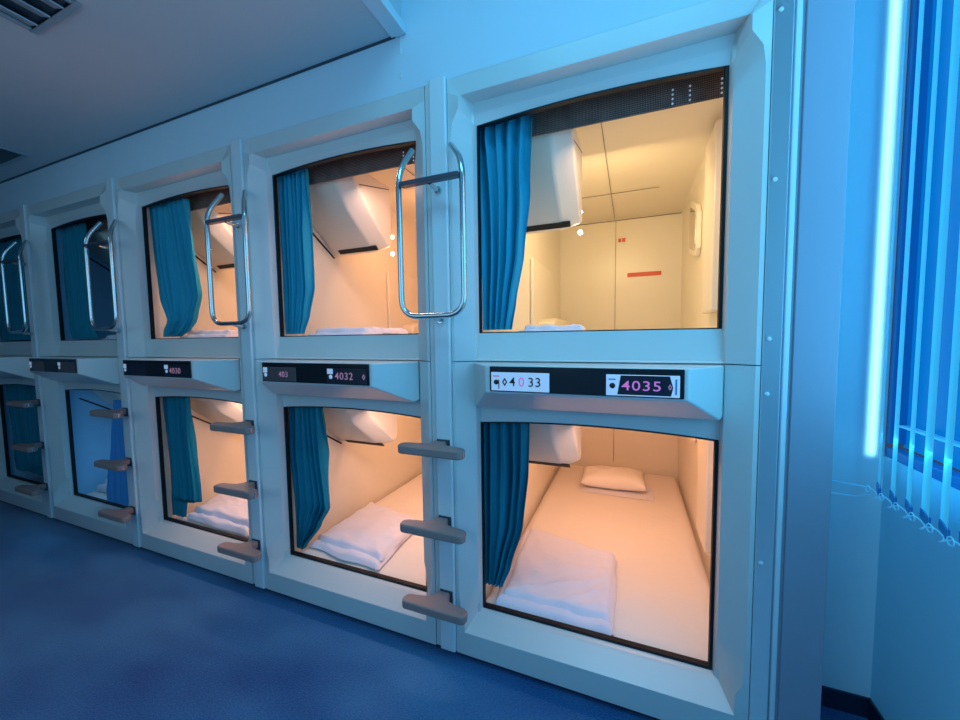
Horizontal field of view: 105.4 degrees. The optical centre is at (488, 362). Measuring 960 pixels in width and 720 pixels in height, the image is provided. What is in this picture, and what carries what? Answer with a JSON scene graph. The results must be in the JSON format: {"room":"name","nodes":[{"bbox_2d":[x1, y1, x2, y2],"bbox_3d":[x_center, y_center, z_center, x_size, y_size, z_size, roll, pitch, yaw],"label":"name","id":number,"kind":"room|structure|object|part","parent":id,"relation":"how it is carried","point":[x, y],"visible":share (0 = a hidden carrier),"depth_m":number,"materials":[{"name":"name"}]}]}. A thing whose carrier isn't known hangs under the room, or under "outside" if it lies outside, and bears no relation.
{"room":"capsule hotel","nodes":[
{"label":"capsule hotel","id":0,"kind":"room"},
{"bbox_2d":[0,0,400,181],"bbox_3d":[-3.616,-1.256,1.376,6.110,0.100,2.399,1,4,21],"label":"ceiling","id":1,"kind":"structure","parent":0,"point":[109,70],"depth_m":1.49,"materials":[{"name":"white paint"}]},
{"bbox_2d":[0,146,28,166],"bbox_3d":[-3.062,-1.264,2.262,0.480,0.008,0.130,1,4,21],"label":"ceiling vent","id":2,"kind":"object","parent":1,"relation":"in","point":[7,156],"visible":1,"depth_m":2.24,"materials":[{"name":"metal"}]},
{"bbox_2d":[0,0,81,34],"bbox_3d":[-1.667,-1.190,0.966,0.314,0.026,0.730,1,4,21],"label":"ceiling vent","id":3,"kind":"object","parent":1,"relation":"in","point":[35,16],"visible":1,"depth_m":1.27,"materials":[{"name":"metal"}]},
{"bbox_3d":[-1.756,-1.190,1.001,0.060,0.024,0.670,1,4,21],"label":"blade","id":4,"kind":"part","parent":3,"relation":"part of","materials":[{"name":"metal"}]},
{"bbox_3d":[-1.672,-1.189,0.968,0.060,0.024,0.670,1,4,21],"label":"blade","id":5,"kind":"part","parent":3,"relation":"part of","materials":[{"name":"metal"}]},
{"bbox_3d":[-1.588,-1.188,0.936,0.060,0.024,0.670,1,4,21],"label":"blade","id":6,"kind":"part","parent":3,"relation":"part of","materials":[{"name":"metal"}]},
{"bbox_2d":[0,0,708,213],"bbox_3d":[-2.534,-1.450,2.297,7.455,0.766,0.120,1,4,21],"label":"wall","id":7,"kind":"structure","parent":0,"point":[449,39],"depth_m":1.44,"materials":[{"name":"paint"}]},
{"bbox_2d":[0,37,394,183],"bbox_3d":[-3.194,-1.278,2.496,6.085,0.006,0.008,1,4,21],"label":"trim","id":8,"kind":"structure","parent":7,"relation":"attached to","point":[388,38],"depth_m":1.74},
{"bbox_2d":[362,0,405,37],"bbox_3d":[-0.776,-1.180,0.275,0.062,0.038,2.399,1,4,21],"label":"trim","id":9,"kind":"structure","parent":7,"relation":"attached to","point":[383,11],"depth_m":1.31,"materials":[{"name":"metal"}]},
{"bbox_2d":[748,0,794,719],"bbox_3d":[0.815,-0.293,1.068,0.044,3.000,0.126,1,4,21],"label":"trim","id":10,"kind":"structure","parent":7,"relation":"attached to","point":[783,10],"depth_m":1.03,"materials":[{"name":"metal"}]},
{"bbox_2d":[767,0,805,719],"bbox_3d":[0.849,-0.293,1.058,0.014,3.000,0.119,1,4,21],"label":"trim","id":11,"kind":"structure","parent":7,"relation":"attached to","point":[799,5],"depth_m":1.02,"materials":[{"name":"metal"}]},
{"bbox_2d":[0,501,867,719],"bbox_3d":[-2.362,1.202,2.185,7.920,0.050,4.500,1,4,21],"label":"floor","id":12,"kind":"structure","parent":0,"point":[94,626],"depth_m":1.50,"materials":[{"name":"blue carpet"}]},
{"bbox_2d":[0,355,46,515],"bbox_3d":[-3.343,0.476,3.707,1.012,1.168,2.148,1,4,21],"label":"capsule","id":13,"kind":"object","parent":12,"relation":"on","point":[14,370],"visible":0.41,"depth_m":2.93,"materials":[{"name":"plastic"}]},
{"bbox_2d":[0,208,31,355],"bbox_3d":[-3.337,-0.646,3.685,1.012,1.068,2.042,1,4,21],"label":"capsule","id":14,"kind":"object","parent":13,"relation":"on","point":[10,227],"visible":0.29,"depth_m":2.78,"materials":[{"name":"plastic"}]},
{"bbox_2d":[0,237,30,339],"bbox_3d":[-3.672,-0.578,2.889,0.854,0.800,0.056,1,4,21],"label":"curtain","id":15,"kind":"object","parent":14,"relation":"hanging from","point":[12,275],"visible":0.31,"depth_m":2.94,"materials":[{"name":"teal fabric"}]},
{"bbox_2d":[6,385,42,475],"bbox_3d":[-3.750,0.545,2.996,0.670,0.761,0.053,1,4,21],"label":"curtain","id":16,"kind":"object","parent":13,"relation":"hanging from","point":[24,421],"visible":0.6,"depth_m":3.01,"materials":[{"name":"teal fabric"}]},
{"bbox_2d":[0,204,53,517],"bbox_3d":[-3.194,0.023,2.591,0.280,2.212,0.196,1,4,21],"label":"post","id":17,"kind":"object","parent":12,"relation":"on","point":[22,208],"depth_m":2.54,"materials":[{"name":"plastic"}]},
{"bbox_3d":[-3.220,-0.514,2.507,0.280,0.660,0.090,1,4,21],"label":"grab handle","id":18,"kind":"part","parent":17,"relation":"part of","materials":[{"name":"silver metal"}]},
{"bbox_2d":[6,399,40,407],"bbox_3d":[-3.224,0.290,2.546,0.274,0.052,0.107,1,4,21],"label":"step","id":19,"kind":"structure","parent":17,"relation":"attached to","point":[15,403],"depth_m":2.51,"materials":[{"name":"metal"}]},
{"bbox_2d":[10,441,43,452],"bbox_3d":[-3.220,0.595,2.566,0.274,0.052,0.107,1,4,21],"label":"step","id":20,"kind":"structure","parent":17,"relation":"attached to","point":[25,447],"depth_m":2.53,"materials":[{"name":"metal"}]},
{"bbox_2d":[15,483,47,495],"bbox_3d":[-3.217,0.898,2.585,0.274,0.052,0.107,1,4,21],"label":"step","id":21,"kind":"structure","parent":17,"relation":"attached to","point":[31,490],"depth_m":2.55,"materials":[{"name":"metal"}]},
{"bbox_2d":[29,356,132,543],"bbox_3d":[-2.336,0.489,3.316,1.012,1.168,2.148,1,4,21],"label":"capsule","id":22,"kind":"object","parent":12,"relation":"on","point":[73,386],"visible":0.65,"depth_m":2.62,"materials":[{"name":"plastic"}]},
{"bbox_3d":[-2.921,0.026,2.362,0.196,0.062,0.003,1,4,21],"label":"number plate","id":23,"kind":"part","parent":22,"relation":"part of","materials":[{"name":"black plastic"}]},
{"bbox_3d":[-2.745,0.020,2.296,0.582,0.084,0.005,1,4,21],"label":"number panel","id":24,"kind":"part","parent":22,"relation":"part of","materials":[{"name":"black plastic"}]},
{"bbox_3d":[-2.578,0.030,2.229,0.197,0.062,0.003,1,4,21],"label":"number plate","id":25,"kind":"part","parent":22,"relation":"part of","materials":[{"name":"black plastic"}]},
{"bbox_2d":[26,183,118,356],"bbox_3d":[-2.331,-0.633,3.294,1.012,1.068,2.042,1,4,21],"label":"capsule","id":26,"kind":"object","parent":22,"relation":"on","point":[47,218],"visible":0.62,"depth_m":2.55,"materials":[{"name":"plastic"}]},
{"bbox_2d":[62,223,99,338],"bbox_3d":[-2.885,-0.568,2.583,0.370,0.800,0.036,1,4,21],"label":"curtain","id":27,"kind":"object","parent":26,"relation":"hanging from","point":[73,236],"visible":0.83,"depth_m":2.59,"materials":[{"name":"teal fabric"}]},
{"bbox_3d":[-2.292,-0.182,3.349,0.922,0.034,1.879,1,4,21],"label":"mattress","id":28,"kind":"object","parent":26,"relation":"in","visible":0},
{"bbox_2d":[100,335,115,339],"bbox_3d":[-2.608,-0.180,2.662,0.252,0.052,0.256,1,4,21],"label":"quilt","id":29,"kind":"object","parent":28,"relation":"on","point":[108,336],"visible":0.08,"depth_m":2.58,"materials":[{"name":"white fabric"}]},
{"bbox_2d":[85,491,106,499],"bbox_3d":[-2.279,0.959,3.421,0.922,0.071,1.879,1,4,21],"label":"mattress","id":30,"kind":"object","parent":22,"relation":"in","point":[99,494],"visible":0.02,"depth_m":2.71,"materials":[{"name":"white fabric"}]},
{"bbox_2d":[96,479,106,491],"bbox_3d":[-2.744,0.915,2.903,0.379,0.083,0.436,1,4,21],"label":"quilt","id":31,"kind":"object","parent":30,"relation":"on","point":[102,487],"visible":0.02,"depth_m":2.75,"materials":[{"name":"white fabric"}]},
{"bbox_2d":[106,400,128,506],"bbox_3d":[-2.488,0.609,2.480,0.351,0.708,0.062,1,4,21],"label":"curtain","id":32,"kind":"object","parent":22,"relation":"hanging from","point":[117,485],"visible":0.56,"depth_m":2.49,"materials":[{"name":"blue fabric"}]},
{"bbox_2d":[83,177,140,546],"bbox_3d":[-2.188,0.036,2.200,0.280,2.212,0.196,1,4,21],"label":"post","id":33,"kind":"object","parent":12,"relation":"on","point":[110,182],"depth_m":2.15,"materials":[{"name":"plastic"}]},
{"bbox_3d":[-2.213,-0.501,2.116,0.280,0.660,0.090,1,4,21],"label":"grab handle","id":34,"kind":"part","parent":33,"relation":"part of","materials":[{"name":"silver metal"}]},
{"bbox_2d":[90,407,127,418],"bbox_3d":[-2.217,0.302,2.155,0.274,0.052,0.107,1,4,21],"label":"step","id":35,"kind":"structure","parent":33,"relation":"attached to","point":[113,413],"depth_m":2.11,"materials":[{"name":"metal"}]},
{"bbox_2d":[94,457,131,471],"bbox_3d":[-2.214,0.608,2.175,0.274,0.052,0.107,1,4,21],"label":"step","id":36,"kind":"structure","parent":33,"relation":"attached to","point":[119,465],"depth_m":2.14,"materials":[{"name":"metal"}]},
{"bbox_2d":[98,506,135,522],"bbox_3d":[-2.210,0.911,2.194,0.274,0.052,0.107,1,4,21],"label":"step","id":37,"kind":"structure","parent":33,"relation":"attached to","point":[123,515],"depth_m":2.16,"materials":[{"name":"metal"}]},
{"bbox_2d":[122,357,253,583],"bbox_3d":[-1.330,0.502,2.925,1.012,1.168,2.148,1,4,21],"label":"capsule","id":38,"kind":"object","parent":12,"relation":"on","point":[214,386],"visible":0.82,"depth_m":2.21,"materials":[{"name":"plastic"}]},
{"bbox_3d":[-1.914,0.039,1.971,0.196,0.062,0.003,1,4,21],"label":"number plate","id":39,"kind":"part","parent":38,"relation":"part of","materials":[{"name":"black plastic"}]},
{"bbox_3d":[-1.739,0.033,1.906,0.582,0.084,0.005,1,4,21],"label":"number panel","id":40,"kind":"part","parent":38,"relation":"part of","materials":[{"name":"black plastic"}]},
{"bbox_3d":[-1.571,0.043,1.838,0.197,0.062,0.003,1,4,21],"label":"number plate","id":41,"kind":"part","parent":38,"relation":"part of","materials":[{"name":"black plastic"}]},
{"bbox_2d":[115,145,241,358],"bbox_3d":[-1.324,-0.620,2.903,1.012,1.068,2.042,1,4,21],"label":"capsule","id":42,"kind":"object","parent":38,"relation":"on","point":[200,178],"visible":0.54,"depth_m":2.16,"materials":[{"name":"plastic"}]},
{"bbox_2d":[149,198,201,336],"bbox_3d":[-1.867,-0.555,2.186,0.420,0.800,0.052,1,4,21],"label":"curtain","id":43,"kind":"object","parent":42,"relation":"hanging from","point":[179,285],"visible":1,"depth_m":2.18,"materials":[{"name":"teal fabric"}]},
{"bbox_3d":[-1.286,-0.169,2.958,0.922,0.034,1.879,1,4,21],"label":"mattress","id":44,"kind":"object","parent":42,"relation":"in","visible":0},
{"bbox_2d":[180,329,237,337],"bbox_3d":[-1.664,-0.177,2.343,0.452,0.063,0.349,1,4,21],"label":"quilt","id":45,"kind":"object","parent":44,"relation":"on","point":[193,333],"visible":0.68,"depth_m":2.20,"materials":[{"name":"white fabric"}]},
{"bbox_2d":[163,397,201,517],"bbox_3d":[-1.910,0.585,2.285,0.282,0.794,0.054,1,4,21],"label":"curtain","id":46,"kind":"object","parent":38,"relation":"hanging from","point":[180,430],"visible":0.95,"depth_m":2.27,"materials":[{"name":"teal fabric"}]},
{"bbox_2d":[175,511,248,537],"bbox_3d":[-1.272,0.971,3.030,0.922,0.071,1.879,1,4,21],"label":"mattress","id":47,"kind":"object","parent":38,"relation":"in","point":[180,517],"visible":0.02,"depth_m":2.25,"materials":[{"name":"white fabric"}]},
{"bbox_2d":[187,494,248,536],"bbox_3d":[-1.630,0.939,2.347,0.690,0.078,0.324,1,4,21],"label":"quilt","id":48,"kind":"object","parent":47,"relation":"on","point":[225,512],"visible":0.6,"depth_m":2.25,"materials":[{"name":"white fabric"}]},
{"bbox_2d":[204,138,265,588],"bbox_3d":[-1.181,0.049,1.809,0.280,2.212,0.196,1,4,21],"label":"post","id":49,"kind":"object","parent":12,"relation":"on","point":[236,146],"depth_m":1.77,"materials":[{"name":"plastic"}]},
{"bbox_3d":[-1.206,-0.488,1.725,0.280,0.660,0.090,1,4,21],"label":"grab handle","id":50,"kind":"part","parent":49,"relation":"part of","materials":[{"name":"silver metal"}]},
{"bbox_2d":[210,420,254,434],"bbox_3d":[-1.211,0.315,1.764,0.274,0.052,0.107,1,4,21],"label":"step","id":51,"kind":"structure","parent":49,"relation":"attached to","point":[246,427],"depth_m":1.72,"materials":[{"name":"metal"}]},
{"bbox_2d":[214,480,257,499],"bbox_3d":[-1.207,0.621,1.784,0.274,0.052,0.107,1,4,21],"label":"step","id":52,"kind":"structure","parent":49,"relation":"attached to","point":[248,490],"depth_m":1.75,"materials":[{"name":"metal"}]},
{"bbox_2d":[217,538,261,562],"bbox_3d":[-1.203,0.924,1.803,0.274,0.052,0.107,1,4,21],"label":"step","id":53,"kind":"structure","parent":49,"relation":"attached to","point":[248,551],"depth_m":1.77,"materials":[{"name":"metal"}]},
{"bbox_3d":[-1.176,0.921,1.848,0.056,0.052,0.004,1,4,21],"label":"mounting plate","id":54,"kind":"part","parent":53,"relation":"part of","materials":[{"name":"grey"}]},
{"bbox_2d":[0,500,660,719],"bbox_3d":[-2.590,1.147,2.474,7.284,0.030,0.040,1,4,21],"label":"baseboard","id":55,"kind":"structure","parent":12,"relation":"on","point":[437,645],"depth_m":1.59,"materials":[{"name":"plastic"}]},
{"bbox_2d":[255,358,436,644],"bbox_3d":[-0.323,0.515,2.534,1.012,1.168,2.148,1,4,21],"label":"capsule","id":56,"kind":"object","parent":12,"relation":"on","point":[370,407],"visible":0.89,"depth_m":1.79,"materials":[{"name":"plastic"}]},
{"bbox_3d":[-0.907,0.052,1.580,0.196,0.062,0.003,1,4,21],"label":"number plate","id":57,"kind":"part","parent":56,"relation":"part of","materials":[{"name":"black plastic"}]},
{"bbox_2d":[289,407,329,549],"bbox_3d":[-0.924,0.598,1.896,0.250,0.794,0.054,1,4,21],"label":"curtain","id":58,"kind":"object","parent":56,"relation":"hanging from","point":[309,447],"visible":0.94,"depth_m":1.89,"materials":[{"name":"teal fabric"}]},
{"bbox_3d":[-0.732,0.046,1.515,0.582,0.084,0.005,1,4,21],"label":"number panel","id":59,"kind":"part","parent":56,"relation":"part of","materials":[{"name":"black plastic"}]},
{"bbox_2d":[243,86,430,360],"bbox_3d":[-0.317,-0.608,2.512,1.012,1.068,2.042,1,4,21],"label":"capsule","id":60,"kind":"object","parent":56,"relation":"on","point":[352,157],"visible":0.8,"depth_m":1.78,"materials":[{"name":"plastic"}]},
{"bbox_2d":[279,168,314,333],"bbox_3d":[-0.965,-0.547,1.835,0.189,0.808,0.053,1,4,21],"label":"curtain","id":61,"kind":"object","parent":60,"relation":"hanging from","point":[294,189],"visible":0.94,"depth_m":1.83,"materials":[{"name":"teal fabric"}]},
{"bbox_3d":[-0.577,-0.468,3.095,0.024,0.465,0.896,1,4,21],"label":"panel","id":62,"kind":"part","parent":60,"relation":"part of","materials":[{"name":"plastic"}]},
{"bbox_3d":[-0.279,-0.156,2.567,0.922,0.034,1.879,1,4,21],"label":"mattress","id":63,"kind":"object","parent":60,"relation":"in","visible":0},
{"bbox_2d":[308,327,407,335],"bbox_3d":[-0.694,-0.161,1.977,0.394,0.054,0.374,1,4,21],"label":"quilt","id":64,"kind":"object","parent":63,"relation":"on","point":[342,330],"visible":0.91,"depth_m":1.85,"materials":[{"name":"white fabric"}]},
{"bbox_3d":[-0.565,0.056,1.447,0.197,0.062,0.003,1,4,21],"label":"number plate","id":65,"kind":"part","parent":56,"relation":"part of","materials":[{"name":"black plastic"}]},
{"bbox_2d":[300,473,425,585],"bbox_3d":[-0.265,0.984,2.639,0.922,0.071,1.879,1,4,21],"label":"mattress","id":66,"kind":"object","parent":56,"relation":"in","point":[407,562],"visible":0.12,"depth_m":1.95,"materials":[{"name":"white fabric"}]},
{"bbox_2d":[309,502,416,570],"bbox_3d":[-0.667,0.953,2.093,0.500,0.059,0.552,1,4,21],"label":"quilt","id":67,"kind":"object","parent":66,"relation":"on","point":[371,535],"visible":0.97,"depth_m":1.97,"materials":[{"name":"white fabric"}]},
{"bbox_2d":[396,76,466,652],"bbox_3d":[-0.174,0.061,1.418,0.280,2.212,0.196,1,4,21],"label":"post","id":68,"kind":"object","parent":12,"relation":"on","point":[436,114],"depth_m":1.38,"materials":[{"name":"plastic"}]},
{"bbox_3d":[-0.200,-0.475,1.334,0.280,0.660,0.090,1,4,21],"label":"grab handle","id":69,"kind":"part","parent":68,"relation":"part of","materials":[{"name":"silver metal"}]},
{"bbox_2d":[398,439,464,459],"bbox_3d":[-0.204,0.328,1.373,0.274,0.052,0.107,1,4,21],"label":"step","id":70,"kind":"structure","parent":68,"relation":"attached to","point":[441,448],"depth_m":1.33,"materials":[{"name":"grey plastic"}]},
{"bbox_3d":[-0.177,0.325,1.418,0.056,0.052,0.004,1,4,21],"label":"mounting plate","id":71,"kind":"part","parent":70,"relation":"part of","materials":[{"name":"grey metal"}]},
{"bbox_2d":[400,515,465,543],"bbox_3d":[-0.200,0.633,1.393,0.274,0.052,0.107,1,4,21],"label":"step","id":72,"kind":"structure","parent":68,"relation":"attached to","point":[440,528],"depth_m":1.36,"materials":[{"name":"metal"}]},
{"bbox_3d":[-0.173,0.630,1.438,0.056,0.052,0.004,1,4,21],"label":"mounting plate","id":73,"kind":"part","parent":72,"relation":"part of","materials":[{"name":"grey"}]},
{"bbox_2d":[402,589,467,625],"bbox_3d":[-0.197,0.937,1.412,0.274,0.052,0.107,1,4,21],"label":"step","id":74,"kind":"structure","parent":68,"relation":"attached to","point":[440,605],"depth_m":1.38,"materials":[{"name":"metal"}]},
{"bbox_3d":[-0.169,0.934,1.457,0.056,0.052,0.004,1,4,21],"label":"mounting plate","id":75,"kind":"part","parent":74,"relation":"part of","materials":[{"name":"grey"}]},
{"bbox_2d":[452,361,760,719],"bbox_3d":[0.684,0.528,2.143,1.012,1.168,2.148,1,4,21],"label":"capsule","id":76,"kind":"object","parent":12,"relation":"on","point":[695,424],"visible":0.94,"depth_m":1.25,"materials":[{"name":"plastic"}]},
{"bbox_2d":[484,423,529,587],"bbox_3d":[0.067,0.581,1.513,0.210,0.744,0.054,0,4,17],"label":"curtain","id":77,"kind":"object","parent":76,"relation":"hanging from","point":[506,445],"visible":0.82,"depth_m":1.51,"materials":[{"name":"teal fabric"}]},
{"bbox_3d":[0.099,0.065,1.189,0.196,0.062,0.003,1,4,21],"label":"number plate","id":78,"kind":"part","parent":76,"relation":"part of","materials":[{"name":"white plastic"}]},
{"bbox_3d":[0.275,0.059,1.124,0.582,0.084,0.005,1,4,21],"label":"number panel","id":79,"kind":"part","parent":76,"relation":"part of","materials":[{"name":"black plastic"}]},
{"bbox_2d":[486,465,709,661],"bbox_3d":[0.741,0.997,2.249,0.922,0.071,1.879,1,4,21],"label":"mattress","id":80,"kind":"object","parent":76,"relation":"in","point":[663,586],"visible":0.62,"depth_m":1.92,"materials":[{"name":"white fabric"}]},
{"bbox_2d":[494,528,616,635],"bbox_3d":[0.336,0.970,1.726,0.508,0.049,0.612,1,4,21],"label":"quilt","id":81,"kind":"object","parent":80,"relation":"on","point":[550,576],"visible":1,"depth_m":1.59,"materials":[{"name":"white fabric"}]},
{"bbox_2d":[582,485,654,500],"bbox_3d":[0.940,0.933,2.666,0.480,0.002,0.220,1,4,21],"label":"mat","id":82,"kind":"object","parent":80,"relation":"on","point":[648,495],"visible":0.74,"depth_m":2.62,"materials":[{"name":"white fabric"}]},
{"bbox_2d":[581,465,646,490],"bbox_3d":[0.924,0.860,2.721,0.456,0.134,0.249,1,4,18],"label":"pillow","id":83,"kind":"object","parent":82,"relation":"on","point":[608,477],"visible":1,"depth_m":2.65,"materials":[{"name":"white fabric"}]},
{"bbox_2d":[447,0,773,364],"bbox_3d":[0.689,-0.595,2.121,1.012,1.068,2.042,1,4,21],"label":"capsule","id":84,"kind":"object","parent":76,"relation":"on","point":[646,224],"visible":0.95,"depth_m":1.37,"materials":[{"name":"plastic"}]},
{"bbox_2d":[480,114,532,329],"bbox_3d":[0.063,-0.534,1.440,0.236,0.808,0.056,1,4,21],"label":"curtain","id":85,"kind":"object","parent":84,"relation":"hanging from","point":[505,148],"visible":0.93,"depth_m":1.44,"materials":[{"name":"teal fabric"}]},
{"bbox_3d":[0.429,-0.455,2.704,0.024,0.465,0.896,1,4,21],"label":"panel","id":86,"kind":"part","parent":84,"relation":"part of","materials":[{"name":"plastic"}]},
{"bbox_2d":[689,208,695,250],"bbox_3d":[1.259,-0.828,2.261,0.005,0.304,0.240,1,4,21],"label":"mirror glass","id":87,"kind":"object","parent":84,"relation":"attached to","point":[692,217],"depth_m":2.24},
{"bbox_3d":[1.272,-0.830,2.255,0.026,0.387,0.320,1,4,21],"label":"mirror frame","id":88,"kind":"part","parent":84,"relation":"part of","materials":[{"name":"plastic"}]},
{"bbox_3d":[0.728,-0.143,2.176,0.922,0.034,1.879,1,4,21],"label":"mattress","id":89,"kind":"object","parent":84,"relation":"in","visible":0},
{"bbox_2d":[521,324,585,330],"bbox_3d":[0.296,-0.145,1.627,0.273,0.042,0.368,1,4,21],"label":"quilt","id":90,"kind":"object","parent":89,"relation":"on","point":[546,327],"visible":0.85,"depth_m":1.50,"materials":[{"name":"white fabric"}]},
{"bbox_3d":[0.442,0.068,1.056,0.197,0.062,0.003,1,4,21],"label":"number plate","id":91,"kind":"part","parent":76,"relation":"part of","materials":[{"name":"black plastic"}]},
{"bbox_3d":[0.448,0.068,1.052,0.148,0.056,0.001,1,4,21],"label":"plate","id":92,"kind":"part","parent":76,"relation":"part of","materials":[{"name":"black plastic"}]},
{"bbox_3d":[1.286,0.303,2.327,0.026,0.387,0.320,1,4,21],"label":"mirror frame","id":93,"kind":"part","parent":76,"relation":"part of","materials":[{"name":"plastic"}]},
{"bbox_2d":[539,318,572,325],"bbox_3d":[0.524,-0.274,2.800,0.120,0.090,0.820,1,4,21],"label":"pillow","id":94,"kind":"object","parent":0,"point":[542,321],"depth_m":2.47,"materials":[{"name":"fabric"}]},
{"bbox_2d":[777,0,854,719],"bbox_3d":[0.937,-0.297,1.109,0.099,3.000,0.282,1,4,21],"label":"wall pillar","id":95,"kind":"structure","parent":0,"point":[829,24],"depth_m":0.99,"materials":[{"name":"paint"}]},
{"bbox_2d":[822,0,910,697],"bbox_3d":[1.093,-0.308,1.253,0.400,3.000,0.100,1,4,21],"label":"wall","id":96,"kind":"structure","parent":0,"point":[854,531],"depth_m":1.17,"materials":[{"name":"paint"}]},
{"bbox_2d":[821,685,867,717],"bbox_3d":[1.161,1.158,1.269,0.235,0.070,0.008,1,4,21],"label":"baseboard","id":97,"kind":"structure","parent":96,"relation":"attached to","point":[844,701],"depth_m":1.24,"materials":[{"name":"black plastic"}]},
{"bbox_2d":[870,449,959,719],"bbox_3d":[0.841,-0.220,-0.084,0.100,3.000,2.780,1,4,21],"label":"wall","id":98,"kind":"structure","parent":0,"point":[916,660],"depth_m":1.04,"materials":[{"name":"paint"}]},
{"bbox_2d":[867,697,883,719],"bbox_3d":[0.790,1.245,-0.018,0.008,0.070,2.680,1,4,21],"label":"baseboard","id":99,"kind":"structure","parent":98,"relation":"attached to","point":[873,713],"depth_m":1.20,"materials":[{"name":"black plastic"}]},
{"bbox_2d":[886,0,959,489],"bbox_3d":[0.892,-0.540,0.090,0.058,1.825,2.186,1,4,21],"label":"window","id":100,"kind":"structure","parent":98,"relation":"in","point":[930,8],"depth_m":1.07,"materials":[{"name":"glass"}]},
{"bbox_2d":[831,0,959,546],"bbox_3d":[0.816,-0.544,0.270,0.121,2.067,1.860,1,4,21],"label":"vertical blind","id":101,"kind":"object","parent":100,"relation":"attached to","point":[944,531],"visible":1,"depth_m":0.92,"materials":[{"name":"fabric"}]},
{"bbox_3d":[1.028,0.410,0.790,0.028,0.024,0.678,1,4,21],"label":"bead chain","id":102,"kind":"part","parent":101,"relation":"part of","materials":[{"name":"plastic"}]}
]}

